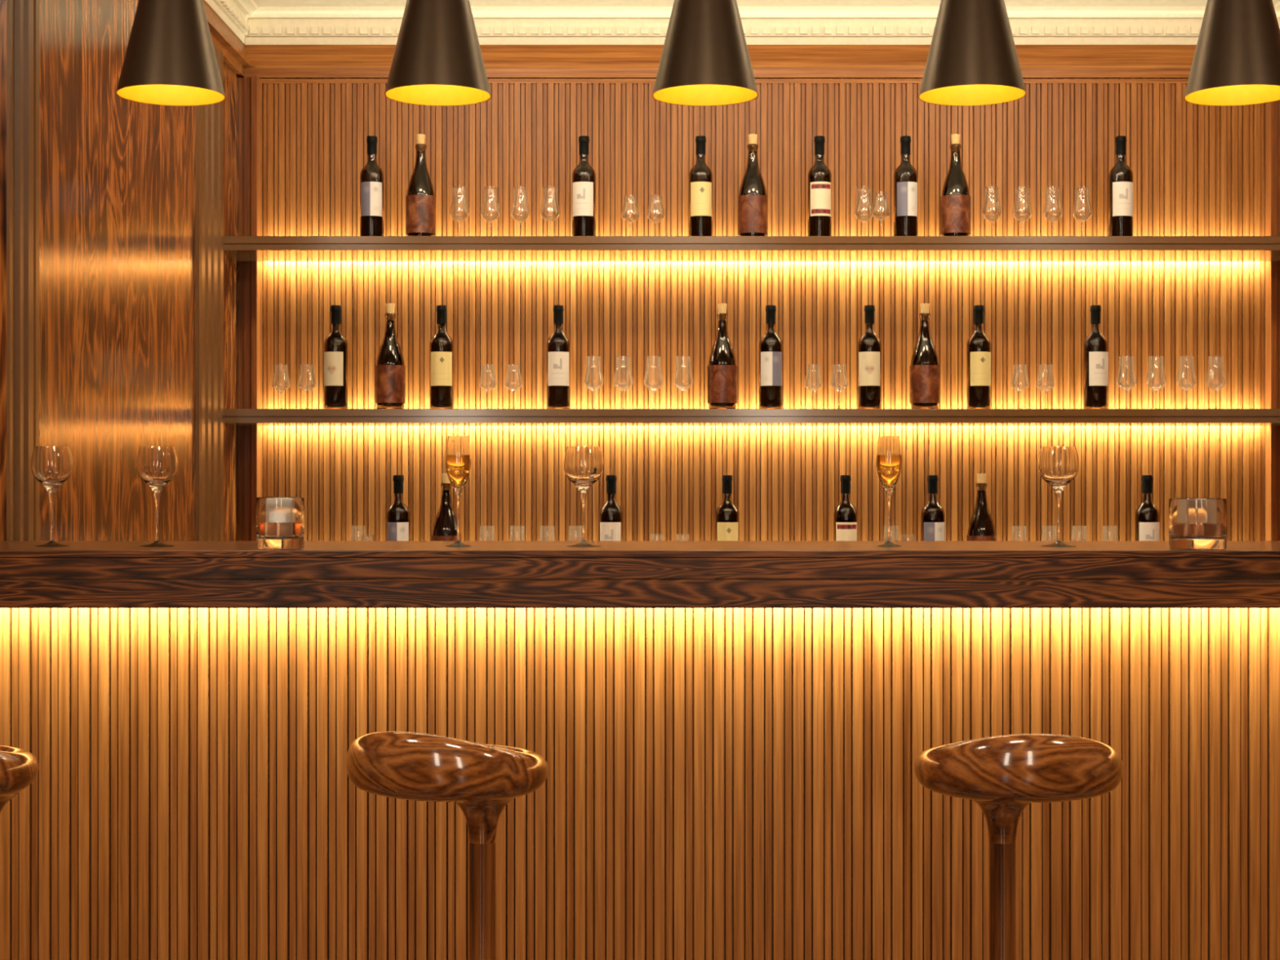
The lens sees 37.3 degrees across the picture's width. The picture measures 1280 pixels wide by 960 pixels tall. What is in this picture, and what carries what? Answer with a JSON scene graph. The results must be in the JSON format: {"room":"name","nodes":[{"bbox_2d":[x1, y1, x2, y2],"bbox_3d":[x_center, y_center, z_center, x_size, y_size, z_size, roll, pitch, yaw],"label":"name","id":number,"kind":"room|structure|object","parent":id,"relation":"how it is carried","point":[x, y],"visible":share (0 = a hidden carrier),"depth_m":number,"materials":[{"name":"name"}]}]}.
{"room":"bar","nodes":[
{"label":"bar","id":0,"kind":"room"},
{"bbox_2d":[0,0,239,541],"bbox_3d":[-1.262,-0.086,4.730,0.120,2.600,2.260,0,0,0],"label":"wall","id":1,"kind":"structure","parent":0,"point":[117,174],"depth_m":4.29,"materials":[{"name":"wood"}]},
{"bbox_2d":[6,0,39,541],"bbox_3d":[-1.196,0.002,3.685,0.014,2.425,0.170,0,0,0],"label":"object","id":2,"kind":"structure","parent":1,"relation":"attached to","point":[22,15],"depth_m":3.65,"materials":[{"name":"brown wood"}]},
{"bbox_2d":[195,44,223,541],"bbox_3d":[-1.192,0.002,5.261,0.020,2.425,0.262,0,0,0],"label":"trim","id":3,"kind":"structure","parent":1,"relation":"attached to","point":[209,117],"depth_m":5.25,"materials":[{"name":"brown wood"}]},
{"bbox_2d":[259,77,1264,541],"bbox_3d":[0.372,-0.035,5.780,3.148,2.500,0.160,0,0,0],"label":"wall","id":4,"kind":"structure","parent":0,"point":[1197,170],"depth_m":5.70,"materials":[{"name":"brown wood"}]},
{"bbox_2d":[238,75,260,541],"bbox_3d":[-1.172,0.004,5.684,0.061,2.420,0.072,0,0,0],"label":"trim","id":5,"kind":"structure","parent":4,"relation":"attached to","point":[249,88],"depth_m":5.67,"materials":[{"name":"brown wood"}]},
{"bbox_2d":[202,0,1196,77],"bbox_3d":[0.372,-1.263,4.650,3.148,0.110,2.100,0,0,0],"label":"trim","id":6,"kind":"structure","parent":4,"relation":"attached to","point":[245,60],"depth_m":5.68,"materials":[{"name":"brown wood"}]},
{"bbox_2d":[260,78,1188,84],"bbox_3d":[0.372,-1.199,5.708,3.148,0.013,0.024,0,0,0],"label":"trim","id":7,"kind":"structure","parent":4,"relation":"attached to","point":[263,81],"depth_m":5.70,"materials":[{"name":"brown wood"}]},
{"bbox_2d":[204,0,1279,44],"bbox_3d":[0.372,-1.405,4.648,3.148,0.202,2.103,0,0,0],"label":"ceiling","id":8,"kind":"structure","parent":4,"relation":"attached to","point":[254,22],"depth_m":5.66,"materials":[{"name":"beige paint"}]},
{"bbox_2d":[222,235,1279,261],"bbox_3d":[0.372,-0.672,5.516,3.146,0.040,0.277,0,0,0],"label":"wall shelf","id":9,"kind":"object","parent":4,"relation":"attached to","point":[239,248],"visible":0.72,"depth_m":5.38,"materials":[{"name":"paint"}]},
{"bbox_2d":[360,135,383,235],"bbox_3d":[-0.777,-0.844,5.500,0.070,0.304,0.070,0,0,-3],"label":"wine bottle","id":10,"kind":"object","parent":9,"relation":"on","point":[371,175],"visible":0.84,"depth_m":5.47,"materials":[{"name":"brown glass"}]},
{"bbox_2d":[405,133,435,235],"bbox_3d":[-0.636,-0.847,5.500,0.087,0.310,0.087,0,0,-10],"label":"bottle","id":11,"kind":"object","parent":9,"relation":"on","point":[420,198],"visible":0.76,"depth_m":5.47,"materials":[{"name":"brown glass"}]},
{"bbox_2d":[448,186,470,232],"bbox_3d":[-0.523,-0.770,5.500,0.060,0.157,0.060,0,0,0],"label":"glass","id":12,"kind":"object","parent":9,"relation":"on","point":[459,219],"visible":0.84,"depth_m":5.49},
{"bbox_2d":[480,186,500,235],"bbox_3d":[-0.434,-0.770,5.500,0.060,0.157,0.060,0,0,0],"label":"glass","id":13,"kind":"object","parent":9,"relation":"on","point":[489,219],"visible":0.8,"depth_m":5.49,"materials":[{"name":"glass"}]},
{"bbox_2d":[510,186,530,223],"bbox_3d":[-0.347,-0.770,5.500,0.060,0.157,0.060,0,0,0],"label":"glass","id":14,"kind":"object","parent":9,"relation":"on","point":[520,220],"visible":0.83,"depth_m":5.49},
{"bbox_2d":[539,186,559,235],"bbox_3d":[-0.261,-0.770,5.500,0.060,0.157,0.060,0,0,0],"label":"glass","id":15,"kind":"object","parent":9,"relation":"on","point":[548,219],"visible":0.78,"depth_m":5.49,"materials":[{"name":"glass"}]},
{"bbox_2d":[572,135,595,235],"bbox_3d":[-0.163,-0.844,5.500,0.070,0.304,0.070,0,0,8],"label":"wine bottle","id":16,"kind":"object","parent":9,"relation":"on","point":[584,175],"visible":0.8,"depth_m":5.47,"materials":[{"name":"brown glass"}]},
{"bbox_2d":[621,194,639,235],"bbox_3d":[-0.028,-0.758,5.500,0.054,0.133,0.054,0,0,0],"label":"glass","id":17,"kind":"object","parent":9,"relation":"on","point":[629,220],"visible":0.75,"depth_m":5.49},
{"bbox_2d":[646,194,665,235],"bbox_3d":[0.046,-0.758,5.500,0.054,0.133,0.054,0,0,0],"label":"glass","id":18,"kind":"object","parent":9,"relation":"on","point":[655,220],"visible":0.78,"depth_m":5.49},
{"bbox_2d":[688,135,712,235],"bbox_3d":[0.176,-0.844,5.500,0.070,0.304,0.070,0,0,-1],"label":"wine bottle","id":19,"kind":"object","parent":9,"relation":"on","point":[700,175],"visible":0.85,"depth_m":5.47,"materials":[{"name":"brown glass"}]},
{"bbox_2d":[737,133,768,235],"bbox_3d":[0.327,-0.847,5.500,0.087,0.310,0.087,0,0,-5],"label":"bottle","id":20,"kind":"object","parent":9,"relation":"on","point":[753,199],"visible":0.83,"depth_m":5.47,"materials":[{"name":"brown glass"}]},
{"bbox_2d":[807,135,831,235],"bbox_3d":[0.521,-0.844,5.500,0.070,0.304,0.070,0,0,-4],"label":"wine bottle","id":21,"kind":"object","parent":9,"relation":"on","point":[820,175],"visible":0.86,"depth_m":5.47,"materials":[{"name":"brown glass"}]},
{"bbox_2d":[853,186,872,235],"bbox_3d":[0.650,-0.770,5.500,0.060,0.157,0.060,0,0,0],"label":"glass","id":22,"kind":"object","parent":9,"relation":"on","point":[864,220],"visible":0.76,"depth_m":5.49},
{"bbox_2d":[871,191,890,231],"bbox_3d":[0.692,-0.758,5.445,0.054,0.133,0.054,0,0,0],"label":"glass","id":23,"kind":"object","parent":9,"relation":"on","point":[880,217],"visible":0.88,"depth_m":5.43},
{"bbox_2d":[893,135,917,235],"bbox_3d":[0.770,-0.844,5.500,0.070,0.304,0.070,0,0,-6],"label":"wine bottle","id":24,"kind":"object","parent":9,"relation":"on","point":[905,175],"visible":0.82,"depth_m":5.47,"materials":[{"name":"brown glass"}]},
{"bbox_2d":[940,133,970,235],"bbox_3d":[0.915,-0.847,5.500,0.087,0.310,0.087,0,0,15],"label":"bottle","id":25,"kind":"object","parent":9,"relation":"on","point":[955,198],"visible":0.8,"depth_m":5.47,"materials":[{"name":"brown glass"}]},
{"bbox_2d":[981,186,1002,235],"bbox_3d":[1.021,-0.770,5.500,0.060,0.157,0.060,0,0,0],"label":"glass","id":26,"kind":"object","parent":9,"relation":"on","point":[990,219],"visible":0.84,"depth_m":5.49,"materials":[{"name":"glass"}]},
{"bbox_2d":[1012,186,1032,224],"bbox_3d":[1.109,-0.770,5.500,0.060,0.157,0.060,0,0,0],"label":"glass","id":27,"kind":"object","parent":9,"relation":"on","point":[1022,220],"visible":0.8,"depth_m":5.49,"materials":[{"name":"glass"}]},
{"bbox_2d":[1042,186,1062,235],"bbox_3d":[1.198,-0.770,5.500,0.060,0.157,0.060,0,0,0],"label":"glass","id":28,"kind":"object","parent":9,"relation":"on","point":[1052,220],"visible":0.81,"depth_m":5.49,"materials":[{"name":"glass"}]},
{"bbox_2d":[1071,186,1093,235],"bbox_3d":[1.283,-0.770,5.500,0.060,0.157,0.060,0,0,0],"label":"glass","id":29,"kind":"object","parent":9,"relation":"on","point":[1081,219],"visible":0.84,"depth_m":5.49,"materials":[{"name":"glass"}]},
{"bbox_2d":[1108,135,1133,235],"bbox_3d":[1.395,-0.844,5.500,0.070,0.304,0.070,0,0,-4],"label":"wine bottle","id":30,"kind":"object","parent":9,"relation":"on","point":[1120,175],"visible":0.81,"depth_m":5.47,"materials":[{"name":"brown glass"}]},
{"bbox_2d":[222,408,1279,426],"bbox_3d":[0.372,-0.182,5.516,3.146,0.040,0.277,0,0,0],"label":"wall shelf","id":31,"kind":"object","parent":4,"relation":"attached to","point":[238,417],"visible":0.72,"depth_m":5.38,"materials":[{"name":"paint"}]},
{"bbox_2d":[271,364,290,408],"bbox_3d":[-1.041,-0.268,5.500,0.054,0.133,0.054,0,0,0],"label":"glass","id":32,"kind":"object","parent":31,"relation":"on","point":[280,388],"visible":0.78,"depth_m":5.49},
{"bbox_2d":[297,364,316,408],"bbox_3d":[-0.965,-0.268,5.500,0.054,0.133,0.054,0,0,0],"label":"glass","id":33,"kind":"object","parent":31,"relation":"on","point":[306,388],"visible":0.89,"depth_m":5.49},
{"bbox_2d":[324,305,347,408],"bbox_3d":[-0.882,-0.354,5.500,0.070,0.304,0.070,0,0,14],"label":"wine bottle","id":34,"kind":"object","parent":31,"relation":"on","point":[335,344],"visible":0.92,"depth_m":5.47,"materials":[{"name":"brown glass"}]},
{"bbox_2d":[375,303,405,408],"bbox_3d":[-0.724,-0.357,5.500,0.087,0.310,0.087,0,0,-20],"label":"bottle","id":35,"kind":"object","parent":31,"relation":"on","point":[390,367],"visible":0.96,"depth_m":5.47,"materials":[{"name":"brown glass"}]},
{"bbox_2d":[429,305,453,408],"bbox_3d":[-0.576,-0.354,5.500,0.070,0.304,0.070,0,0,-4],"label":"wine bottle","id":36,"kind":"object","parent":31,"relation":"on","point":[441,344],"visible":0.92,"depth_m":5.47,"materials":[{"name":"brown glass"}]},
{"bbox_2d":[478,364,497,408],"bbox_3d":[-0.441,-0.268,5.500,0.054,0.133,0.054,0,0,0],"label":"glass","id":37,"kind":"object","parent":31,"relation":"on","point":[487,388],"visible":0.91,"depth_m":5.49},
{"bbox_2d":[504,364,523,408],"bbox_3d":[-0.367,-0.268,5.500,0.054,0.133,0.054,0,0,0],"label":"glass","id":38,"kind":"object","parent":31,"relation":"on","point":[513,388],"visible":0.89,"depth_m":5.49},
{"bbox_2d":[546,305,570,408],"bbox_3d":[-0.237,-0.354,5.500,0.070,0.304,0.070,0,0,-4],"label":"wine bottle","id":39,"kind":"object","parent":31,"relation":"on","point":[558,344],"visible":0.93,"depth_m":5.47,"materials":[{"name":"brown glass"}]},
{"bbox_2d":[583,355,604,408],"bbox_3d":[-0.135,-0.280,5.500,0.060,0.157,0.060,0,0,0],"label":"glass","id":40,"kind":"object","parent":31,"relation":"on","point":[593,388],"visible":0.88,"depth_m":5.49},
{"bbox_2d":[613,355,633,408],"bbox_3d":[-0.049,-0.280,5.500,0.060,0.157,0.060,0,0,0],"label":"glass","id":41,"kind":"object","parent":31,"relation":"on","point":[622,388],"visible":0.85,"depth_m":5.49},
{"bbox_2d":[643,355,663,408],"bbox_3d":[0.040,-0.280,5.500,0.060,0.157,0.060,0,0,0],"label":"glass","id":42,"kind":"object","parent":31,"relation":"on","point":[652,388],"visible":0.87,"depth_m":5.49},
{"bbox_2d":[672,355,693,408],"bbox_3d":[0.125,-0.280,5.500,0.060,0.157,0.060,0,0,0],"label":"glass","id":43,"kind":"object","parent":31,"relation":"on","point":[682,388],"visible":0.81,"depth_m":5.49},
{"bbox_2d":[707,303,737,408],"bbox_3d":[0.239,-0.357,5.500,0.087,0.310,0.087,0,0,-20],"label":"bottle","id":44,"kind":"object","parent":31,"relation":"on","point":[722,367],"visible":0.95,"depth_m":5.47,"materials":[{"name":"brown glass"}]},
{"bbox_2d":[759,305,782,408],"bbox_3d":[0.379,-0.354,5.500,0.070,0.304,0.070,0,0,0],"label":"wine bottle","id":45,"kind":"object","parent":31,"relation":"on","point":[771,344],"visible":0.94,"depth_m":5.47,"materials":[{"name":"brown glass"}]},
{"bbox_2d":[804,364,822,408],"bbox_3d":[0.504,-0.268,5.500,0.054,0.133,0.054,0,0,0],"label":"glass","id":46,"kind":"object","parent":31,"relation":"on","point":[812,388],"visible":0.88,"depth_m":5.49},
{"bbox_2d":[830,364,848,408],"bbox_3d":[0.578,-0.268,5.500,0.054,0.133,0.054,0,0,0],"label":"glass","id":47,"kind":"object","parent":31,"relation":"on","point":[838,388],"visible":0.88,"depth_m":5.49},
{"bbox_2d":[857,305,881,408],"bbox_3d":[0.666,-0.354,5.500,0.070,0.304,0.070,0,0,8],"label":"wine bottle","id":48,"kind":"object","parent":31,"relation":"on","point":[869,344],"visible":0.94,"depth_m":5.47,"materials":[{"name":"brown glass"}]},
{"bbox_2d":[909,303,939,408],"bbox_3d":[0.826,-0.357,5.500,0.087,0.310,0.087,0,0,-30],"label":"bottle","id":49,"kind":"object","parent":31,"relation":"on","point":[924,368],"visible":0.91,"depth_m":5.47,"materials":[{"name":"brown glass"}]},
{"bbox_2d":[966,305,991,408],"bbox_3d":[0.983,-0.354,5.500,0.070,0.304,0.070,0,0,-5],"label":"wine bottle","id":50,"kind":"object","parent":31,"relation":"on","point":[978,344],"visible":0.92,"depth_m":5.47,"materials":[{"name":"brown glass"}]},
{"bbox_2d":[1010,364,1029,408],"bbox_3d":[1.102,-0.268,5.500,0.054,0.133,0.054,0,0,0],"label":"glass","id":51,"kind":"object","parent":31,"relation":"on","point":[1019,388],"visible":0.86,"depth_m":5.49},
{"bbox_2d":[1035,364,1055,408],"bbox_3d":[1.177,-0.268,5.500,0.054,0.133,0.054,0,0,0],"label":"glass","id":52,"kind":"object","parent":31,"relation":"on","point":[1045,388],"visible":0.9,"depth_m":5.49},
{"bbox_2d":[1083,305,1108,408],"bbox_3d":[1.322,-0.354,5.500,0.070,0.304,0.070,0,0,-14],"label":"wine bottle","id":53,"kind":"object","parent":31,"relation":"on","point":[1095,353],"visible":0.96,"depth_m":5.47,"materials":[{"name":"brown glass"}]},
{"bbox_2d":[1115,355,1137,408],"bbox_3d":[1.411,-0.280,5.500,0.060,0.157,0.060,0,0,0],"label":"glass","id":54,"kind":"object","parent":31,"relation":"on","point":[1125,388],"visible":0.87,"depth_m":5.49,"materials":[{"name":"glass"}]},
{"bbox_2d":[1145,355,1166,408],"bbox_3d":[1.497,-0.280,5.500,0.060,0.157,0.060,0,0,0],"label":"glass","id":55,"kind":"object","parent":31,"relation":"on","point":[1155,388],"visible":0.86,"depth_m":5.49,"materials":[{"name":"glass"}]},
{"bbox_2d":[1175,355,1196,408],"bbox_3d":[1.585,-0.280,5.500,0.060,0.157,0.060,0,0,0],"label":"glass","id":56,"kind":"object","parent":31,"relation":"on","point":[1185,388],"visible":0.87,"depth_m":5.49,"materials":[{"name":"glass"}]},
{"bbox_2d":[1205,355,1226,408],"bbox_3d":[1.671,-0.280,5.500,0.060,0.157,0.060,0,0,0],"label":"glass","id":57,"kind":"object","parent":31,"relation":"on","point":[1215,388],"visible":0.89,"depth_m":5.49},
{"bbox_2d":[1264,100,1279,541],"bbox_3d":[1.913,0.004,5.684,0.066,2.420,0.072,0,0,0],"label":"trim","id":58,"kind":"structure","parent":4,"relation":"attached to","point":[1272,109],"depth_m":5.66,"materials":[{"name":"brown wood"}]},
{"bbox_3d":[0.200,-1.555,1.630,6.800,0.100,8.460,0,0,0],"label":"ceiling","id":59,"kind":"structure","parent":0,"visible":0},
{"bbox_2d":[115,0,225,106],"bbox_3d":[-0.828,-1.092,3.350,0.188,0.826,0.188,0,0,0],"label":"pendant lamp","id":60,"kind":"object","parent":59,"relation":"hanging from","point":[170,59],"visible":1,"depth_m":3.29,"materials":[{"name":"brown metal"}]},
{"bbox_2d":[384,0,491,106],"bbox_3d":[-0.357,-1.092,3.350,0.188,0.826,0.188,0,0,0],"label":"pendant lamp","id":61,"kind":"object","parent":59,"relation":"hanging from","point":[437,60],"visible":1,"depth_m":3.29,"materials":[{"name":"brown metal"}]},
{"bbox_2d":[652,0,758,106],"bbox_3d":[0.115,-1.092,3.350,0.188,0.826,0.188,0,0,0],"label":"pendant lamp","id":62,"kind":"object","parent":59,"relation":"hanging from","point":[705,60],"visible":1,"depth_m":3.29,"materials":[{"name":"brown metal"}]},
{"bbox_2d":[918,0,1026,106],"bbox_3d":[0.587,-1.092,3.350,0.188,0.826,0.188,0,0,0],"label":"pendant lamp","id":63,"kind":"object","parent":59,"relation":"hanging from","point":[972,60],"visible":1,"depth_m":3.29,"materials":[{"name":"brown metal"}]},
{"bbox_2d":[1183,0,1279,106],"bbox_3d":[1.059,-1.092,3.350,0.188,0.826,0.188,0,0,0],"label":"pendant lamp","id":64,"kind":"object","parent":59,"relation":"hanging from","point":[1236,62],"visible":1,"depth_m":3.29,"materials":[{"name":"brown metal"}]},
{"bbox_3d":[0.200,1.264,1.630,6.800,0.100,8.460,0,0,0],"label":"floor","id":65,"kind":"structure","parent":0,"visible":0},
{"bbox_2d":[0,745,39,813],"bbox_3d":[-0.929,0.771,2.626,0.350,0.887,0.400,0,0,18],"label":"bar stool","id":66,"kind":"object","parent":65,"relation":"on","point":[19,768],"visible":1,"depth_m":2.52,"materials":[{"name":"brown wood"}]},
{"bbox_2d":[346,731,548,959],"bbox_3d":[-0.231,0.771,2.627,0.350,0.887,0.400,0,0,24],"label":"bar stool","id":67,"kind":"object","parent":65,"relation":"on","point":[482,780],"visible":1,"depth_m":2.46,"materials":[{"name":"brown wood"}]},
{"bbox_2d":[0,608,1279,959],"bbox_3d":[0.100,0.688,3.317,5.600,1.053,0.305,0,0,0],"label":"bar counter","id":68,"kind":"object","parent":65,"relation":"on","point":[720,784],"depth_m":3.21,"materials":[{"name":"brown wood"}]},
{"bbox_2d":[0,541,1279,608],"bbox_3d":[0.100,0.161,3.318,5.600,0.093,0.483,0,0,0],"label":"countertop","id":69,"kind":"structure","parent":68,"relation":"on","point":[81,574],"depth_m":3.08,"materials":[{"name":"wood"}]},
{"bbox_2d":[31,446,72,546],"bbox_3d":[-1.014,0.028,3.270,0.069,0.172,0.069,0,0,27],"label":"wine glass","id":70,"kind":"object","parent":69,"relation":"on","point":[51,466],"visible":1,"depth_m":3.25,"materials":[{"name":"clear glass"}]},
{"bbox_2d":[31,446,72,493],"bbox_3d":[-1.014,-0.018,3.270,0.069,0.080,0.069,0,0,0],"label":"bowl","id":71,"kind":"object","parent":70,"relation":"on","point":[51,466],"depth_m":3.24,"materials":[{"name":"clear glass"}]},
{"bbox_2d":[136,446,177,546],"bbox_3d":[-0.833,0.028,3.270,0.069,0.172,0.069,0,0,27],"label":"wine glass","id":72,"kind":"object","parent":69,"relation":"on","point":[157,466],"visible":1,"depth_m":3.25,"materials":[{"name":"clear glass"}]},
{"bbox_2d":[136,446,177,493],"bbox_3d":[-0.833,-0.018,3.270,0.069,0.080,0.069,0,0,0],"label":"bowl","id":73,"kind":"object","parent":72,"relation":"on","point":[157,466],"depth_m":3.24,"materials":[{"name":"clear glass"}]},
{"bbox_2d":[256,497,304,549],"bbox_3d":[-0.597,0.071,3.145,0.079,0.086,0.079,0,0,0],"label":"tumbler","id":74,"kind":"object","parent":69,"relation":"on","point":[280,521],"visible":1,"depth_m":3.11,"materials":[{"name":"clear glass"}]},
{"bbox_2d":[445,435,471,546],"bbox_3d":[-0.313,0.019,3.270,0.045,0.190,0.045,0,0,0],"label":"champagne flute","id":75,"kind":"object","parent":69,"relation":"on","point":[458,454],"visible":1,"depth_m":3.25,"materials":[{"name":"clear glass"}]},
{"bbox_2d":[445,435,471,495],"bbox_3d":[-0.313,-0.025,3.270,0.044,0.102,0.044,0,0,0],"label":"bowl","id":76,"kind":"object","parent":75,"relation":"on","point":[458,454],"depth_m":3.25,"materials":[{"name":"clear glass"}]},
{"bbox_2d":[563,446,603,546],"bbox_3d":[-0.097,0.028,3.270,0.069,0.172,0.069,0,0,27],"label":"wine glass","id":77,"kind":"object","parent":69,"relation":"on","point":[583,465],"visible":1,"depth_m":3.25,"materials":[{"name":"clear glass"}]},
{"bbox_2d":[563,446,603,493],"bbox_3d":[-0.097,-0.018,3.270,0.069,0.080,0.069,0,0,0],"label":"bowl","id":78,"kind":"object","parent":77,"relation":"on","point":[583,465],"depth_m":3.24,"materials":[{"name":"clear glass"}]},
{"bbox_2d":[875,435,902,546],"bbox_3d":[0.429,0.019,3.270,0.045,0.190,0.045,0,0,0],"label":"champagne flute","id":79,"kind":"object","parent":69,"relation":"on","point":[888,455],"visible":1,"depth_m":3.25,"materials":[{"name":"clear glass"}]},
{"bbox_2d":[875,435,902,495],"bbox_3d":[0.429,-0.025,3.270,0.044,0.102,0.044,0,0,0],"label":"bowl","id":80,"kind":"object","parent":79,"relation":"on","point":[888,455],"depth_m":3.25,"materials":[{"name":"clear glass"}]},
{"bbox_2d":[1038,446,1079,546],"bbox_3d":[0.722,0.028,3.270,0.069,0.172,0.069,0,0,27],"label":"wine glass","id":81,"kind":"object","parent":69,"relation":"on","point":[1058,466],"visible":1,"depth_m":3.25,"materials":[{"name":"clear glass"}]},
{"bbox_2d":[1038,446,1079,493],"bbox_3d":[0.722,-0.018,3.270,0.069,0.080,0.069,0,0,0],"label":"bowl","id":82,"kind":"object","parent":81,"relation":"on","point":[1058,466],"depth_m":3.24,"materials":[{"name":"clear glass"}]},
{"bbox_2d":[1168,497,1226,550],"bbox_3d":[0.925,0.072,3.145,0.092,0.084,0.092,0,0,0],"label":"tumbler","id":83,"kind":"object","parent":69,"relation":"on","point":[1194,523],"visible":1,"depth_m":3.11,"materials":[{"name":"clear glass"}]},
{"bbox_2d":[914,733,1123,959],"bbox_3d":[0.507,0.771,2.625,0.350,0.887,0.400,0,0,-1],"label":"bar stool","id":84,"kind":"object","parent":65,"relation":"on","point":[1003,775],"visible":1,"depth_m":2.46,"materials":[{"name":"brown wood"}]},
{"bbox_3d":[0.372,0.752,5.463,3.146,0.924,0.373,0,0,0],"label":"countertop","id":85,"kind":"structure","parent":65,"relation":"on","visible":0},
{"bbox_2d":[350,525,366,541],"bbox_3d":[-0.817,0.212,5.500,0.060,0.157,0.060,0,0,0],"label":"glass","id":86,"kind":"object","parent":85,"relation":"on","point":[352,526],"visible":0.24,"depth_m":5.49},
{"bbox_2d":[361,534,374,541],"bbox_3d":[-0.781,0.224,5.445,0.054,0.133,0.054,0,0,0],"label":"glass","id":87,"kind":"object","parent":85,"relation":"on","point":[362,535],"visible":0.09,"depth_m":5.43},
{"bbox_2d":[386,475,410,541],"bbox_3d":[-0.701,0.138,5.500,0.070,0.304,0.070,0,0,-4],"label":"wine bottle","id":88,"kind":"object","parent":85,"relation":"on","point":[397,514],"visible":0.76,"depth_m":5.47,"materials":[{"name":"brown glass"}]},
{"bbox_2d":[431,473,461,541],"bbox_3d":[-0.562,0.135,5.500,0.087,0.310,0.087,0,0,-30],"label":"bottle","id":89,"kind":"object","parent":85,"relation":"on","point":[445,526],"visible":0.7,"depth_m":5.48,"materials":[{"name":"brown glass"}]},
{"bbox_2d":[479,525,494,541],"bbox_3d":[-0.443,0.212,5.500,0.060,0.157,0.060,0,0,0],"label":"glass","id":90,"kind":"object","parent":85,"relation":"on","point":[481,539],"visible":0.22,"depth_m":5.49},
{"bbox_2d":[509,525,524,541],"bbox_3d":[-0.356,0.212,5.500,0.060,0.157,0.060,0,0,0],"label":"glass","id":91,"kind":"object","parent":85,"relation":"on","point":[511,526],"visible":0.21,"depth_m":5.49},
{"bbox_2d":[539,525,555,541],"bbox_3d":[-0.269,0.212,5.500,0.060,0.157,0.060,0,0,0],"label":"glass","id":92,"kind":"object","parent":85,"relation":"on","point":[553,536],"visible":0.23,"depth_m":5.49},
{"bbox_2d":[568,525,582,541],"bbox_3d":[-0.186,0.212,5.500,0.060,0.157,0.060,0,0,0],"label":"glass","id":93,"kind":"object","parent":85,"relation":"on","point":[570,535],"visible":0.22,"depth_m":5.49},
{"bbox_2d":[599,475,622,541],"bbox_3d":[-0.084,0.138,5.500,0.070,0.304,0.070,0,0,6],"label":"wine bottle","id":94,"kind":"object","parent":85,"relation":"on","point":[611,514],"visible":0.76,"depth_m":5.47,"materials":[{"name":"brown glass"}]},
{"bbox_2d":[649,533,663,541],"bbox_3d":[0.049,0.224,5.500,0.054,0.133,0.054,0,0,0],"label":"glass","id":95,"kind":"object","parent":85,"relation":"on","point":[651,535],"visible":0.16,"depth_m":5.49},
{"bbox_2d":[675,533,688,541],"bbox_3d":[0.123,0.224,5.500,0.054,0.133,0.054,0,0,0],"label":"glass","id":96,"kind":"object","parent":85,"relation":"on","point":[677,535],"visible":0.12,"depth_m":5.49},
{"bbox_2d":[715,475,738,541],"bbox_3d":[0.253,0.138,5.500,0.070,0.304,0.070,0,0,-2],"label":"wine bottle","id":97,"kind":"object","parent":85,"relation":"on","point":[726,514],"visible":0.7,"depth_m":5.47,"materials":[{"name":"brown glass"}]},
{"bbox_2d":[833,475,857,541],"bbox_3d":[0.596,0.138,5.500,0.070,0.304,0.070,0,0,-2],"label":"wine bottle","id":98,"kind":"object","parent":85,"relation":"on","point":[845,514],"visible":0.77,"depth_m":5.48,"materials":[{"name":"brown glass"}]},
{"bbox_2d":[883,525,898,541],"bbox_3d":[0.729,0.212,5.500,0.060,0.157,0.060,0,0,0],"label":"glass","id":99,"kind":"object","parent":85,"relation":"on","point":[885,536],"visible":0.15,"depth_m":5.49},
{"bbox_2d":[901,534,915,541],"bbox_3d":[0.770,0.224,5.445,0.054,0.133,0.054,0,0,0],"label":"glass","id":100,"kind":"object","parent":85,"relation":"on","point":[902,535],"visible":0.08,"depth_m":5.43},
{"bbox_2d":[920,475,945,541],"bbox_3d":[0.849,0.138,5.500,0.070,0.304,0.070,0,0,-4],"label":"wine bottle","id":101,"kind":"object","parent":85,"relation":"on","point":[932,514],"visible":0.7,"depth_m":5.47,"materials":[{"name":"brown glass"}]},
{"bbox_2d":[966,473,996,541],"bbox_3d":[0.991,0.135,5.500,0.087,0.310,0.087,0,0,40],"label":"bottle","id":102,"kind":"object","parent":85,"relation":"on","point":[981,527],"visible":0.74,"depth_m":5.48,"materials":[{"name":"brown glass"}]},
{"bbox_2d":[1011,525,1026,541],"bbox_3d":[1.100,0.212,5.500,0.060,0.157,0.060,0,0,0],"label":"glass","id":103,"kind":"object","parent":85,"relation":"on","point":[1012,526],"visible":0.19,"depth_m":5.49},
{"bbox_2d":[1041,525,1057,541],"bbox_3d":[1.188,0.212,5.500,0.060,0.157,0.060,0,0,0],"label":"glass","id":104,"kind":"object","parent":85,"relation":"on","point":[1043,535],"visible":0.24,"depth_m":5.49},
{"bbox_2d":[1071,525,1087,541],"bbox_3d":[1.274,0.212,5.500,0.060,0.157,0.060,0,0,0],"label":"glass","id":105,"kind":"object","parent":85,"relation":"on","point":[1073,538],"visible":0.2,"depth_m":5.49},
{"bbox_2d":[1101,525,1117,541],"bbox_3d":[1.362,0.212,5.500,0.060,0.157,0.060,0,0,0],"label":"glass","id":106,"kind":"object","parent":85,"relation":"on","point":[1115,534],"visible":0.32,"depth_m":5.49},
{"bbox_2d":[1134,475,1159,541],"bbox_3d":[1.471,0.138,5.500,0.070,0.304,0.070,0,0,-4],"label":"wine bottle","id":107,"kind":"object","parent":85,"relation":"on","point":[1147,517],"visible":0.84,"depth_m":5.48,"materials":[{"name":"brown glass"}]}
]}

